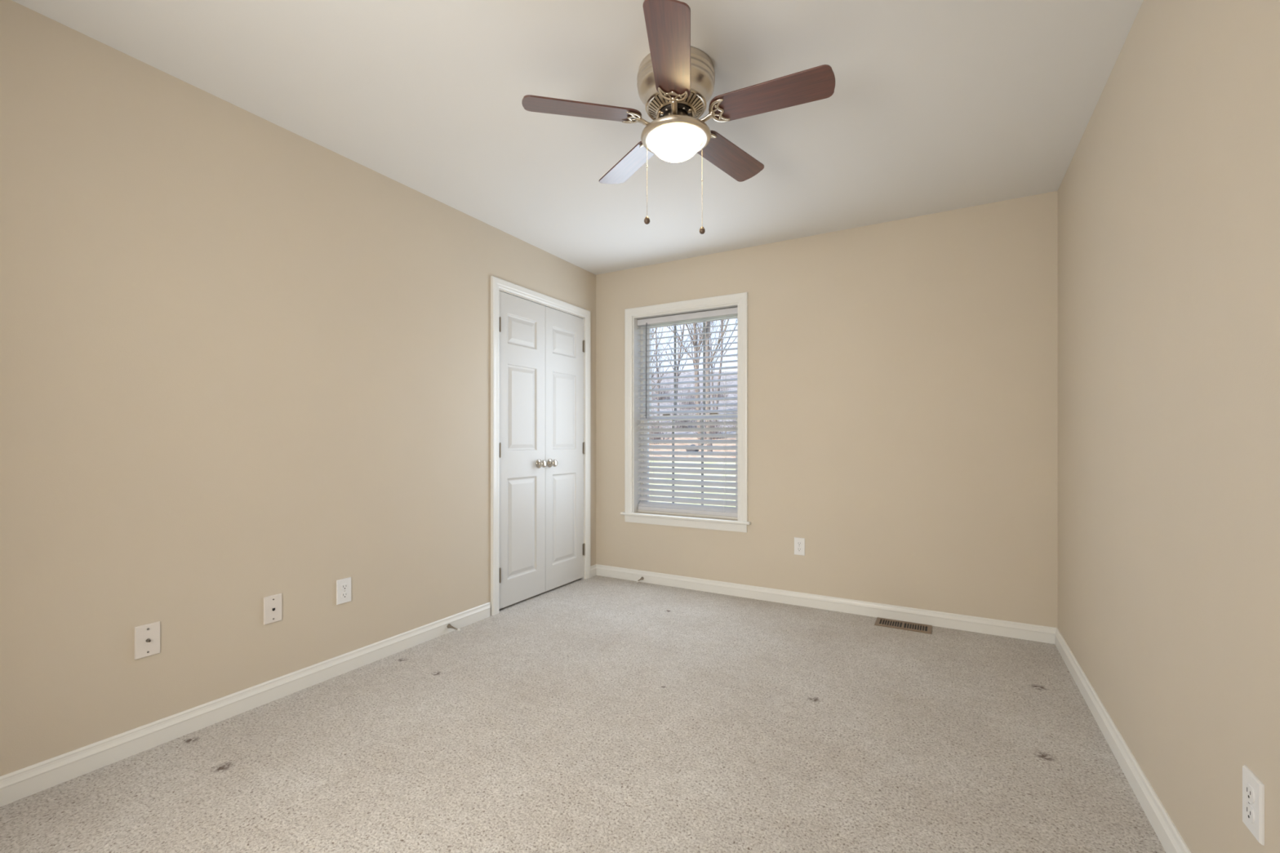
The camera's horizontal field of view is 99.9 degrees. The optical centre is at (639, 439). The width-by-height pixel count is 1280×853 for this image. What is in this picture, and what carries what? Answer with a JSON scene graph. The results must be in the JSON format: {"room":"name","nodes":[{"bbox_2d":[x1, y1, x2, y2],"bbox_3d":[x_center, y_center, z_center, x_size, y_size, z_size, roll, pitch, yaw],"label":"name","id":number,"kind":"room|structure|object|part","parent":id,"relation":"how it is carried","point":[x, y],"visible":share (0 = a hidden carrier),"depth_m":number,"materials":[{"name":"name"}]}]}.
{"room":"empty bedroom","nodes":[
{"label":"empty bedroom","id":0,"kind":"room"},
{"bbox_2d":[0,0,595,776],"bbox_3d":[-1.706,-0.119,2.126,0.115,2.440,5.651,0,0,30],"label":"wall","id":1,"kind":"structure","parent":0,"point":[244,361],"depth_m":2.07,"materials":[{"name":"beige paint"}]},
{"bbox_2d":[134,621,159,659],"bbox_3d":[-1.750,0.716,1.915,0.017,0.114,0.070,0,0,30],"label":"cable plate","id":2,"kind":"object","parent":1,"relation":"attached to","point":[147,637],"visible":1,"depth_m":1.91,"materials":[{"name":"white plastic"}]},
{"bbox_2d":[0,601,490,807],"bbox_3d":[-1.641,1.058,2.107,0.016,0.086,2.882,0,0,30],"label":"baseboard","id":3,"kind":"structure","parent":1,"relation":"attached to","point":[27,781],"depth_m":2.05,"materials":[{"name":"white paint"}]},
{"bbox_2d":[263,593,281,625],"bbox_3d":[-1.550,0.717,2.274,0.009,0.114,0.070,0,0,30],"label":"phone jack","id":4,"kind":"object","parent":1,"relation":"attached to","point":[272,604],"visible":1,"depth_m":2.27,"materials":[{"name":"white plastic"}]},
{"bbox_2d":[336,577,351,604],"bbox_3d":[-1.398,0.716,2.543,0.009,0.114,0.070,0,0,30],"label":"wall outlet","id":5,"kind":"object","parent":1,"relation":"attached to","point":[344,585],"visible":1,"depth_m":2.54,"materials":[{"name":"white plastic"}]},
{"bbox_2d":[341,591,348,598],"bbox_3d":[-1.395,0.736,2.541,0.003,0.028,0.034,0,0,30],"label":"receptacle","id":6,"kind":"object","parent":5,"relation":"attached to","point":[344,594],"depth_m":2.54,"materials":[{"name":"grey plastic"}]},
{"bbox_2d":[341,583,348,590],"bbox_3d":[-1.395,0.697,2.541,0.003,0.028,0.034,0,0,30],"label":"receptacle","id":7,"kind":"object","parent":5,"relation":"attached to","point":[344,586],"depth_m":2.54,"materials":[{"name":"grey plastic"}]},
{"bbox_2d":[447,623,460,631],"bbox_3d":[-1.051,1.065,3.043,0.091,0.028,0.025,0,0,30],"label":"door stop","id":8,"kind":"object","parent":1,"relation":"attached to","point":[449,626],"visible":1,"depth_m":3.05,"materials":[{"name":"silver metal"}]},
{"bbox_3d":[-1.056,1.063,3.046,0.079,0.025,0.025,0,0,30],"label":"rod","id":9,"kind":"part","parent":8,"relation":"part of","materials":[{"name":"silver metal"}]},
{"bbox_2d":[499,291,546,608],"bbox_3d":[-0.779,0.066,3.624,0.093,2.038,0.465,0,0,30],"label":"door","id":10,"kind":"structure","parent":1,"relation":"in","point":[522,463],"depth_m":3.62,"materials":[{"name":"white paint"}]},
{"bbox_3d":[-0.684,0.170,3.757,0.058,0.064,0.064,0,0,30],"label":"knob","id":11,"kind":"part","parent":10,"relation":"part of","materials":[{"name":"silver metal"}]},
{"bbox_2d":[490,275,590,615],"bbox_3d":[-0.713,0.039,3.855,0.132,2.124,1.068,0,0,30],"label":"trim","id":12,"kind":"structure","parent":1,"relation":"attached to","point":[496,283],"depth_m":3.42,"materials":[{"name":"white paint"}]},
{"bbox_2d":[545,306,584,591],"bbox_3d":[-0.548,0.066,4.032,0.093,2.038,0.467,0,0,30],"label":"door","id":13,"kind":"structure","parent":1,"relation":"in","point":[564,332],"depth_m":4.02,"materials":[{"name":"white paint"}]},
{"bbox_3d":[-0.624,0.170,3.863,0.058,0.064,0.064,0,0,30],"label":"knob","id":14,"kind":"part","parent":13,"relation":"part of","materials":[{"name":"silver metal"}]},
{"bbox_2d":[590,564,596,577],"bbox_3d":[-0.377,1.058,4.332,0.016,0.086,0.101,0,0,30],"label":"baseboard","id":15,"kind":"structure","parent":1,"relation":"attached to","point":[593,568],"depth_m":4.33,"materials":[{"name":"white paint"}]},
{"bbox_2d":[12,0,1143,275],"bbox_3d":[-0.700,-1.399,1.554,4.200,0.120,5.651,0,0,30],"label":"ceiling","id":16,"kind":"structure","parent":0,"point":[935,106],"depth_m":2.10,"materials":[{"name":"white paint"}]},
{"bbox_2d":[521,0,835,234],"bbox_3d":[0.161,-1.057,1.952,1.033,0.564,1.050,0,0,30],"label":"ceiling fan","id":17,"kind":"object","parent":16,"relation":"hanging from","point":[676,81],"visible":1,"depth_m":1.86,"materials":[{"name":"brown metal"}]},
{"bbox_3d":[-0.201,-1.158,1.890,0.419,0.006,0.131,0,12,-11],"label":"blade","id":18,"kind":"part","parent":17,"relation":"part of","materials":[{"name":"brown wood"}]},
{"bbox_3d":[-0.036,-1.158,2.251,0.131,0.006,0.419,-13,7,-29],"label":"blade","id":19,"kind":"part","parent":17,"relation":"part of","materials":[{"name":"brown wood"}]},
{"bbox_3d":[0.025,-0.949,1.941,0.005,0.292,0.005,0,0,30],"label":"pull chain","id":20,"kind":"part","parent":17,"relation":"part of","materials":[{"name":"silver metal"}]},
{"bbox_3d":[0.025,-0.790,1.941,0.022,0.028,0.022,0,0,30],"label":"pull knob","id":21,"kind":"part","parent":17,"relation":"part of","materials":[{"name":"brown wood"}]},
{"bbox_3d":[0.039,-1.159,1.938,0.093,0.062,0.024,0,0,-11],"label":"blade arm","id":22,"kind":"part","parent":17,"relation":"part of","materials":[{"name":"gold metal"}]},
{"bbox_3d":[0.092,-1.158,1.621,0.131,0.006,0.419,12,1,6],"label":"blade","id":23,"kind":"part","parent":17,"relation":"part of","materials":[{"name":"brown wood"}]},
{"bbox_3d":[0.120,-1.159,1.864,0.024,0.062,0.093,0,0,7],"label":"blade arm","id":24,"kind":"part","parent":17,"relation":"part of","materials":[{"name":"gold metal"}]},
{"bbox_3d":[0.130,-1.062,1.957,0.185,0.073,0.185,0,0,30],"label":"lamp shade","id":25,"kind":"part","parent":17,"relation":"part of","materials":[{"name":"white glass"}]},
{"bbox_3d":[0.215,-1.159,1.918,0.093,0.062,0.024,0,0,25],"label":"blade arm","id":26,"kind":"part","parent":17,"relation":"part of","materials":[{"name":"gold metal"}]},
{"bbox_3d":[0.233,-0.946,2.019,0.005,0.298,0.005,0,0,30],"label":"pull chain","id":27,"kind":"part","parent":17,"relation":"part of","materials":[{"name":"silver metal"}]},
{"bbox_3d":[0.233,-0.784,2.019,0.022,0.028,0.022,0,0,30],"label":"pull knob","id":28,"kind":"part","parent":17,"relation":"part of","materials":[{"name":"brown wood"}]},
{"bbox_3d":[0.358,-1.158,2.205,0.131,0.006,0.419,-16,-11,41],"label":"blade","id":29,"kind":"part","parent":17,"relation":"part of","materials":[{"name":"brown wood"}]},
{"bbox_3d":[0.437,-1.158,1.817,0.419,0.006,0.131,0,-12,25],"label":"blade","id":30,"kind":"part","parent":17,"relation":"part of","materials":[{"name":"brown wood"}]},
{"bbox_2d":[0,575,1165,852],"bbox_3d":[-0.700,1.161,1.554,4.200,0.120,5.651,0,0,30],"label":"floor","id":31,"kind":"structure","parent":0,"point":[597,713],"depth_m":1.92,"materials":[{"name":"beige carpet"}]},
{"bbox_2d":[874,617,932,634],"bbox_3d":[1.554,1.098,3.177,0.296,0.006,0.146,0,0,30],"label":"floor vent","id":32,"kind":"object","parent":31,"relation":"in","point":[900,624],"visible":1,"depth_m":3.18,"materials":[{"name":"brown metal"}]},
{"bbox_2d":[880,619,925,631],"bbox_3d":[1.554,1.097,3.177,0.230,0.004,0.100,0,0,30],"label":"grille","id":33,"kind":"object","parent":32,"relation":"attached to","point":[891,623],"depth_m":3.18,"materials":[{"name":"brown metal"}]},
{"bbox_2d":[595,191,1057,627],"bbox_3d":[1.045,-0.119,3.698,3.115,2.440,0.200,0,0,30],"label":"wall","id":34,"kind":"structure","parent":0,"point":[903,374],"depth_m":3.32,"materials":[{"name":"beige paint"}]},
{"bbox_2d":[620,292,751,532],"bbox_3d":[0.357,-0.188,4.067,1.046,1.672,0.238,0,0,30],"label":"window","id":35,"kind":"structure","parent":34,"relation":"in","point":[740,300],"depth_m":4.12,"materials":[{"name":"white paint"}]},
{"bbox_3d":[0.323,0.581,4.006,1.046,0.018,0.098,0,0,30],"label":"sill","id":36,"kind":"part","parent":35,"relation":"part of","materials":[{"name":"white paint"}]},
{"bbox_2d":[636,306,737,517],"bbox_3d":[0.352,-0.194,4.052,0.840,1.499,0.071,0,0,30],"label":"window blind","id":37,"kind":"object","parent":35,"relation":"attached to","point":[713,510],"visible":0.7,"depth_m":4.04,"materials":[{"name":"white plastic"}]},
{"bbox_3d":[0.099,-0.184,4.204,0.014,1.430,0.054,0,0,30],"label":"ladder cord","id":38,"kind":"part","parent":37,"relation":"part of","materials":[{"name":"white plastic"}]},
{"bbox_3d":[0.356,0.540,4.059,0.832,0.031,0.052,0,0,30],"label":"rail","id":39,"kind":"part","parent":37,"relation":"part of","materials":[{"name":"white plastic"}]},
{"bbox_3d":[0.623,-0.184,3.907,0.014,1.430,0.054,0,0,30],"label":"ladder cord","id":40,"kind":"part","parent":37,"relation":"part of","materials":[{"name":"white fabric"}]},
{"bbox_3d":[0.385,0.184,4.110,0.800,0.742,0.030,0,0,30],"label":"sash","id":41,"kind":"part","parent":35,"relation":"part of","materials":[{"name":"white plastic"}]},
{"bbox_3d":[0.402,-0.543,4.140,0.800,0.788,0.030,0,0,30],"label":"sash","id":42,"kind":"part","parent":35,"relation":"part of","materials":[{"name":"white plastic"}]},
{"bbox_3d":[0.385,0.178,4.110,0.744,0.662,0.004,0,0,30],"label":"pane","id":43,"kind":"part","parent":35,"relation":"part of","materials":[{"name":"clear glass"}]},
{"bbox_3d":[0.402,-0.543,4.140,0.744,0.724,0.004,0,0,30],"label":"pane","id":44,"kind":"part","parent":35,"relation":"part of","materials":[{"name":"clear glass"}]},
{"bbox_2d":[794,537,804,555],"bbox_3d":[1.058,0.711,3.570,0.070,0.114,0.009,0,0,30],"label":"wall outlet","id":45,"kind":"object","parent":34,"relation":"attached to","point":[799,543],"visible":1,"depth_m":3.57,"materials":[{"name":"white plastic"}]},
{"bbox_2d":[796,546,801,551],"bbox_3d":[1.057,0.730,3.567,0.034,0.028,0.003,0,0,30],"label":"receptacle","id":46,"kind":"object","parent":45,"relation":"attached to","point":[798,548],"depth_m":3.57,"materials":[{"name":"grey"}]},
{"bbox_2d":[796,541,801,546],"bbox_3d":[1.057,0.691,3.567,0.034,0.028,0.003,0,0,30],"label":"receptacle","id":47,"kind":"object","parent":45,"relation":"attached to","point":[798,543],"depth_m":3.57,"materials":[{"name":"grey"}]},
{"bbox_2d":[595,564,1057,644],"bbox_3d":[0.942,1.058,3.632,3.000,0.086,0.016,0,0,30],"label":"baseboard","id":48,"kind":"structure","parent":34,"relation":"attached to","point":[1029,632],"depth_m":3.41,"materials":[{"name":"white paint"}]},
{"bbox_2d":[1057,0,1279,852],"bbox_3d":[0.953,-0.119,0.500,0.115,2.440,5.451,0,0,30],"label":"wall","id":49,"kind":"structure","parent":0,"point":[1169,192],"depth_m":1.37,"materials":[{"name":"beige paint"}]},
{"bbox_2d":[1054,627,1191,852],"bbox_3d":[1.242,1.058,1.141,0.016,0.086,4.051,0,0,30],"label":"baseboard","id":50,"kind":"structure","parent":49,"relation":"attached to","point":[1166,832],"depth_m":1.75,"materials":[{"name":"white paint"}]},
{"bbox_2d":[1242,764,1264,845],"bbox_3d":[1.194,0.711,1.050,0.009,0.114,0.070,0,0,30],"label":"wall outlet","id":51,"kind":"object","parent":49,"relation":"attached to","point":[1253,789],"visible":1,"depth_m":1.04,"materials":[{"name":"white plastic"}]},
{"bbox_2d":[1244,803,1254,823],"bbox_3d":[1.192,0.731,1.052,0.003,0.028,0.034,0,0,30],"label":"receptacle","id":52,"kind":"object","parent":51,"relation":"attached to","point":[1249,807],"depth_m":1.05,"materials":[{"name":"grey plastic"}]},
{"bbox_2d":[1244,783,1254,803],"bbox_3d":[1.192,0.692,1.052,0.003,0.028,0.034,0,0,30],"label":"receptacle","id":53,"kind":"object","parent":51,"relation":"attached to","point":[1249,788],"depth_m":1.05,"materials":[{"name":"grey plastic"}]}
]}

